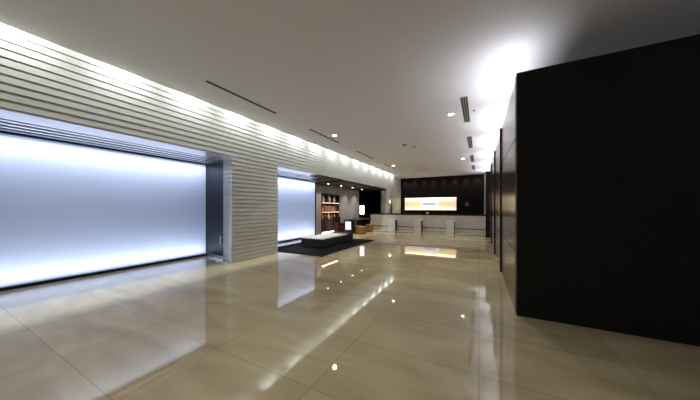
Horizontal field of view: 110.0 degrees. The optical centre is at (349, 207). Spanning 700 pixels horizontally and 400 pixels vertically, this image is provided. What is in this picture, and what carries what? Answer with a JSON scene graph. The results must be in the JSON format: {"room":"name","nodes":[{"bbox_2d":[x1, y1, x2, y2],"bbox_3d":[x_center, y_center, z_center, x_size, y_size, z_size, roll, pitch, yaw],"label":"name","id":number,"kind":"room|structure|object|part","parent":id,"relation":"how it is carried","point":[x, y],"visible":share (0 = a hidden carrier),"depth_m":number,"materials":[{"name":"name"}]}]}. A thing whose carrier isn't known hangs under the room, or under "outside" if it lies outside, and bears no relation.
{"room":"lobby","nodes":[
{"label":"lobby","id":0,"kind":"room"},
{"bbox_2d":[0,23,400,262],"bbox_3d":[-1.445,-0.700,10.198,0.620,4.300,23.100,0,0,28],"label":"wall","id":1,"kind":"structure","parent":0,"point":[40,77],"depth_m":5.40,"materials":[{"name":"stone"}]},
{"bbox_2d":[0,118,214,159],"bbox_3d":[-4.943,-1.485,5.208,1.200,0.030,4.610,0,0,28],"label":"trim","id":2,"kind":"structure","parent":1,"relation":"attached to","point":[0,118],"depth_m":5.11,"materials":[{"name":"black metal"}]},
{"bbox_2d":[0,119,222,163],"bbox_3d":[-4.970,-1.342,5.222,0.900,0.012,4.610,0,0,28],"label":"window slats","id":3,"kind":"structure","parent":1,"relation":"attached to","point":[3,120],"depth_m":4.85,"materials":[{"name":"white metal"}]},
{"bbox_2d":[0,108,236,159],"bbox_3d":[-4.290,-1.343,4.757,0.575,0.010,4.420,0,0,28],"label":"trim","id":4,"kind":"structure","parent":1,"relation":"attached to","point":[5,114],"depth_m":4.34,"materials":[{"name":"white stone"}]},
{"bbox_2d":[206,253,223,259],"bbox_3d":[-3.941,1.405,7.189,1.030,0.090,0.060,0,0,36],"label":"sill","id":5,"kind":"structure","parent":1,"relation":"in","point":[207,254],"depth_m":7.17,"materials":[{"name":"silver metal"}]},
{"bbox_2d":[207,158,223,255],"bbox_3d":[-3.953,-0.045,7.173,1.030,2.810,0.100,0,0,36],"label":"door","id":6,"kind":"structure","parent":1,"relation":"in","point":[215,171],"depth_m":7.15,"materials":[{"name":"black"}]},
{"bbox_2d":[278,166,317,175],"bbox_3d":[-2.059,-1.343,8.995,0.575,0.010,2.400,0,0,28],"label":"trim","id":7,"kind":"structure","parent":1,"relation":"attached to","point":[279,167],"depth_m":8.98,"materials":[{"name":"white stone"}]},
{"bbox_2d":[278,171,320,181],"bbox_3d":[-2.305,-1.342,10.283,0.900,0.012,4.450,0,0,28],"label":"window slats","id":8,"kind":"structure","parent":1,"relation":"attached to","point":[284,173],"depth_m":10.39,"materials":[{"name":"white"}]},
{"bbox_2d":[310,175,342,181],"bbox_3d":[-1.339,-1.329,11.130,1.260,0.038,2.050,0,0,28],"label":"trim","id":9,"kind":"structure","parent":1,"relation":"attached to","point":[323,178],"depth_m":11.26,"materials":[{"name":"grey"}]},
{"bbox_2d":[381,189,387,212],"bbox_3d":[2.456,0.050,17.490,0.450,2.800,0.040,0,0,28],"label":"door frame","id":10,"kind":"structure","parent":1,"relation":"attached to","point":[384,194],"depth_m":17.47,"materials":[{"name":"stone"}]},
{"bbox_2d":[316,184,358,234],"bbox_3d":[-0.785,0.000,14.930,0.500,2.900,5.110,0,0,28],"label":"wall","id":11,"kind":"structure","parent":0,"point":[349,198],"depth_m":15.01,"materials":[{"name":"grey paint"}]},
{"bbox_2d":[277,175,315,242],"bbox_3d":[-2.982,0.050,10.639,0.490,2.800,4.530,0,0,28],"label":"window","id":12,"kind":"structure","parent":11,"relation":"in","point":[296,200],"depth_m":11.16,"materials":[{"name":"white glass"}]},
{"bbox_2d":[0,228,699,399],"bbox_3d":[1.173,1.510,8.989,12.700,0.120,23.400,0,0,28],"label":"floor","id":13,"kind":"structure","parent":0,"point":[400,314],"depth_m":2.72,"materials":[{"name":"tile"}]},
{"bbox_2d":[277,239,373,256],"bbox_3d":[-0.959,1.442,9.716,2.490,0.015,4.200,0,0,28],"label":"rug","id":14,"kind":"object","parent":13,"relation":"on","point":[296,248],"visible":0.51,"depth_m":8.68,"materials":[{"name":"black carpet"}]},
{"bbox_2d":[301,232,352,247],"bbox_3d":[-0.835,1.252,9.854,0.960,0.365,2.340,0,0,28],"label":"bench","id":15,"kind":"object","parent":14,"relation":"on","point":[329,239],"visible":1,"depth_m":9.10,"materials":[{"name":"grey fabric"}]},
{"bbox_2d":[321,193,339,233],"bbox_3d":[-1.216,0.325,13.897,0.380,2.250,1.900,0,0,28],"label":"display shelf","id":16,"kind":"object","parent":13,"relation":"on","point":[327,226],"visible":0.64,"depth_m":13.96,"materials":[{"name":"black wood"}]},
{"bbox_3d":[-1.647,0.325,13.078,0.340,2.250,0.050,0,0,28],"label":"panel","id":17,"kind":"part","parent":16,"relation":"part of","materials":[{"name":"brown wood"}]},
{"bbox_3d":[-1.357,0.980,13.293,0.013,0.600,0.590,0,0,28],"label":"cabinet door","id":18,"kind":"part","parent":16,"relation":"part of","materials":[{"name":"brown wood"}]},
{"bbox_3d":[-1.375,0.315,13.980,0.020,2.230,1.900,0,0,28],"label":"panel","id":19,"kind":"part","parent":16,"relation":"part of","materials":[{"name":"black wood"}]},
{"bbox_3d":[-1.216,-0.765,13.897,0.340,0.070,1.800,0,0,28],"label":"panel","id":20,"kind":"part","parent":16,"relation":"part of","materials":[{"name":"brown wood"}]},
{"bbox_3d":[-1.077,0.980,13.824,0.013,0.600,0.590,0,0,28],"label":"cabinet door","id":21,"kind":"part","parent":16,"relation":"part of","materials":[{"name":"brown wood"}]},
{"bbox_3d":[-0.785,0.325,14.715,0.340,2.250,0.050,0,0,28],"label":"panel","id":22,"kind":"part","parent":16,"relation":"part of","materials":[{"name":"brown wood"}]},
{"bbox_2d":[334,217,344,231],"bbox_3d":[-0.607,0.965,13.577,0.460,0.970,0.450,0,0,-37],"label":"armchair","id":23,"kind":"object","parent":13,"relation":"on","point":[338,226],"visible":0.85,"depth_m":13.52,"materials":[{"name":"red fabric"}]},
{"bbox_3d":[-0.742,1.080,13.424,0.060,0.500,0.370,0,0,-37],"label":"armrest","id":24,"kind":"part","parent":23,"relation":"part of","materials":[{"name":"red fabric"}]},
{"bbox_3d":[-0.719,0.905,13.724,0.440,0.850,0.080,0,0,-37],"label":"backrest","id":25,"kind":"part","parent":23,"relation":"part of","materials":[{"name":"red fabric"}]},
{"bbox_2d":[344,221,353,232],"bbox_3d":[-0.050,1.100,14.243,0.600,0.700,0.100,0,0,28],"label":"lamp","id":26,"kind":"object","parent":13,"relation":"on","point":[349,225],"visible":0.8,"depth_m":14.20,"materials":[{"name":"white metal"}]},
{"bbox_3d":[-0.085,1.020,14.262,0.370,0.460,0.060,0,0,28],"label":"lit panel","id":27,"kind":"part","parent":26,"relation":"part of","materials":[{"name":"white"}]},
{"bbox_2d":[343,218,371,225],"bbox_3d":[0.561,1.060,15.555,0.660,0.780,2.850,0,0,28],"label":"console desk","id":28,"kind":"object","parent":13,"relation":"on","point":[357,221],"visible":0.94,"depth_m":16.06,"materials":[{"name":"brown wood"}]},
{"bbox_3d":[0.413,0.965,15.831,0.040,0.470,1.900,0,0,28],"label":"modesty panel","id":29,"kind":"part","parent":28,"relation":"part of","materials":[{"name":"brown wood"}]},
{"bbox_2d":[360,206,363,213],"bbox_3d":[0.775,0.255,15.810,0.280,0.830,0.280,0,0,28],"label":"table lamp","id":30,"kind":"object","parent":28,"relation":"on","point":[361,207],"visible":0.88,"depth_m":15.69,"materials":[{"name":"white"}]},
{"bbox_3d":[1.109,1.090,16.594,0.520,0.720,0.100,0,0,28],"label":"leg","id":31,"kind":"part","parent":28,"relation":"part of","materials":[{"name":"brown wood"}]},
{"bbox_2d":[354,225,361,232],"bbox_3d":[0.417,1.235,14.314,0.420,0.430,0.420,0,0,28],"label":"ottoman","id":32,"kind":"object","parent":13,"relation":"on","point":[355,226],"visible":0.46,"depth_m":14.15,"materials":[{"name":"beige leather"}]},
{"bbox_2d":[357,226,366,233],"bbox_3d":[0.666,1.235,13.607,0.420,0.430,0.420,0,0,21],"label":"ottoman","id":33,"kind":"object","parent":13,"relation":"on","point":[360,229],"visible":1,"depth_m":13.44,"materials":[{"name":"beige leather"}]},
{"bbox_2d":[365,224,373,231],"bbox_3d":[1.208,1.235,15.130,0.420,0.430,0.420,0,0,25],"label":"ottoman","id":34,"kind":"object","parent":13,"relation":"on","point":[370,227],"visible":0.87,"depth_m":14.97,"materials":[{"name":"beige leather"}]},
{"bbox_2d":[389,219,396,229],"bbox_3d":[2.876,1.100,16.410,0.480,0.700,0.380,0,0,28],"label":"pedestal","id":35,"kind":"object","parent":13,"relation":"on","point":[392,222],"visible":1,"depth_m":16.25,"materials":[{"name":"stone"}]},
{"bbox_2d":[414,220,422,230],"bbox_3d":[4.354,1.100,15.609,0.480,0.700,0.380,0,0,28],"label":"pedestal","id":36,"kind":"object","parent":13,"relation":"on","point":[418,224],"visible":0.92,"depth_m":15.46,"materials":[{"name":"stone"}]},
{"bbox_2d":[370,213,485,232],"bbox_3d":[4.811,0.912,16.114,7.300,1.075,0.640,0,0,28],"label":"reception desk","id":37,"kind":"object","parent":13,"relation":"on","point":[475,223],"depth_m":15.52,"materials":[{"name":"stone"}]},
{"bbox_2d":[370,213,485,215],"bbox_3d":[4.811,0.417,16.114,7.300,0.085,0.640,0,0,28],"label":"countertop","id":38,"kind":"structure","parent":37,"relation":"on","point":[370,213],"depth_m":15.47,"materials":[{"name":"black stone"}]},
{"bbox_2d":[446,220,454,232],"bbox_3d":[6.006,1.100,14.626,0.480,0.700,0.380,0,0,28],"label":"pedestal","id":39,"kind":"object","parent":13,"relation":"on","point":[450,224],"visible":0.98,"depth_m":14.46,"materials":[{"name":"stone"}]},
{"bbox_2d":[0,0,699,178],"bbox_3d":[1.173,-2.695,8.989,12.700,0.550,23.400,0,0,28],"label":"ceiling","id":40,"kind":"structure","parent":0,"point":[379,76],"depth_m":3.77,"materials":[{"name":"white paint"}]},
{"bbox_2d":[205,80,275,113],"bbox_3d":[-2.314,-2.414,5.457,0.070,0.011,1.800,0,0,28],"label":"ceiling vent","id":41,"kind":"object","parent":40,"relation":"in","point":[207,81],"visible":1,"depth_m":5.27,"materials":[{"name":"grey metal"}]},
{"bbox_2d":[309,129,339,142],"bbox_3d":[-0.814,-2.414,8.306,0.070,0.011,1.800,0,0,28],"label":"ceiling vent","id":42,"kind":"object","parent":40,"relation":"in","point":[309,129],"visible":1,"depth_m":8.15,"materials":[{"name":"grey metal"}]},
{"bbox_2d":[460,96,469,121],"bbox_3d":[2.888,-2.414,6.108,0.140,0.011,1.750,0,0,28],"label":"ceiling vent","id":43,"kind":"object","parent":40,"relation":"in","point":[464,100],"visible":1,"depth_m":5.94,"materials":[{"name":"grey metal"}]},
{"bbox_2d":[467,136,472,147],"bbox_3d":[4.449,-2.414,9.072,0.140,0.011,1.750,0,0,28],"label":"ceiling vent","id":44,"kind":"object","parent":40,"relation":"in","point":[469,139],"visible":1,"depth_m":8.95,"materials":[{"name":"grey metal"}]},
{"bbox_2d":[316,181,385,191],"bbox_3d":[0.740,-1.295,15.743,1.640,0.090,8.050,0,0,28],"label":"ceiling","id":45,"kind":"structure","parent":0,"point":[344,184],"depth_m":14.17,"materials":[{"name":"grey paint"}]},
{"bbox_2d":[359,190,379,217],"bbox_3d":[1.635,0.000,18.238,1.700,2.900,3.000,0,0,28],"label":"wall","id":46,"kind":"structure","parent":0,"point":[370,201],"depth_m":18.54,"materials":[{"name":"black paint"}]},
{"bbox_2d":[401,174,483,213],"bbox_3d":[8.040,-0.485,18.381,9.300,3.870,0.220,0,0,28],"label":"wall","id":47,"kind":"structure","parent":0,"point":[469,189],"depth_m":18.49,"materials":[{"name":"black paint"}]},
{"bbox_2d":[404,197,456,210],"bbox_3d":[6.245,-0.325,19.276,3.970,1.050,0.150,0,0,28],"label":"wall display","id":48,"kind":"object","parent":47,"relation":"attached to","point":[414,203],"visible":1,"depth_m":19.23,"materials":[{"name":"beige"}]},
{"bbox_2d":[484,174,485,213],"bbox_3d":[9.585,-0.485,17.409,0.080,3.870,0.060,0,0,28],"label":"trim","id":49,"kind":"structure","parent":47,"relation":"attached to","point":[484,174],"depth_m":17.38,"materials":[{"name":"white metal"}]},
{"bbox_2d":[489,82,515,311],"bbox_3d":[6.023,-0.160,10.345,0.120,3.220,15.772,0,0,28],"label":"wall panels","id":50,"kind":"object","parent":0,"point":[508,128],"visible":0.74,"depth_m":4.53,"materials":[{"name":"brown metal"}]},
{"bbox_2d":[491,163,491,243],"bbox_3d":[5.750,-0.175,9.879,0.130,3.250,0.050,0,0,28],"label":"trim","id":51,"kind":"structure","parent":50,"relation":"attached to","point":[491,163],"depth_m":9.88,"materials":[{"name":"black"}]},
{"bbox_2d":[494,151,494,253],"bbox_3d":[4.608,-0.175,7.711,0.130,3.250,0.050,0,0,28],"label":"trim","id":52,"kind":"structure","parent":50,"relation":"attached to","point":[494,151],"depth_m":7.71,"materials":[{"name":"black"}]},
{"bbox_2d":[500,128,501,271],"bbox_3d":[3.467,-0.175,5.543,0.130,3.250,0.050,0,0,28],"label":"trim","id":53,"kind":"structure","parent":50,"relation":"attached to","point":[500,128],"depth_m":5.54,"materials":[{"name":"black"}]},
{"bbox_2d":[515,34,699,346],"bbox_3d":[3.433,-0.185,2.764,2.600,3.270,0.150,0,0,28],"label":"wall","id":54,"kind":"structure","parent":0,"point":[607,148],"depth_m":2.86,"materials":[{"name":"black paint"}]},
{"bbox_3d":[6.142,-0.130,10.356,0.080,3.160,15.650,0,0,28],"label":"wall","id":55,"kind":"structure","parent":0,"visible":0},
{"bbox_2d":[486,171,488,236],"bbox_3d":[6.861,-0.175,12.108,0.280,3.250,0.080,0,0,28],"label":"trim","id":56,"kind":"structure","parent":55,"relation":"attached to","point":[487,173],"depth_m":12.10,"materials":[{"name":"black metal"}]},
{"bbox_3d":[-6.023,0.000,3.103,1.150,2.900,0.080,0,0,28],"label":"wall","id":57,"kind":"structure","parent":0,"visible":0},
{"bbox_2d":[0,130,206,291],"bbox_3d":[-5.646,0.050,5.578,0.490,2.800,4.690,0,0,28],"label":"window","id":58,"kind":"structure","parent":57,"relation":"in","point":[69,210],"depth_m":5.23,"materials":[{"name":"white glass"}]}
]}

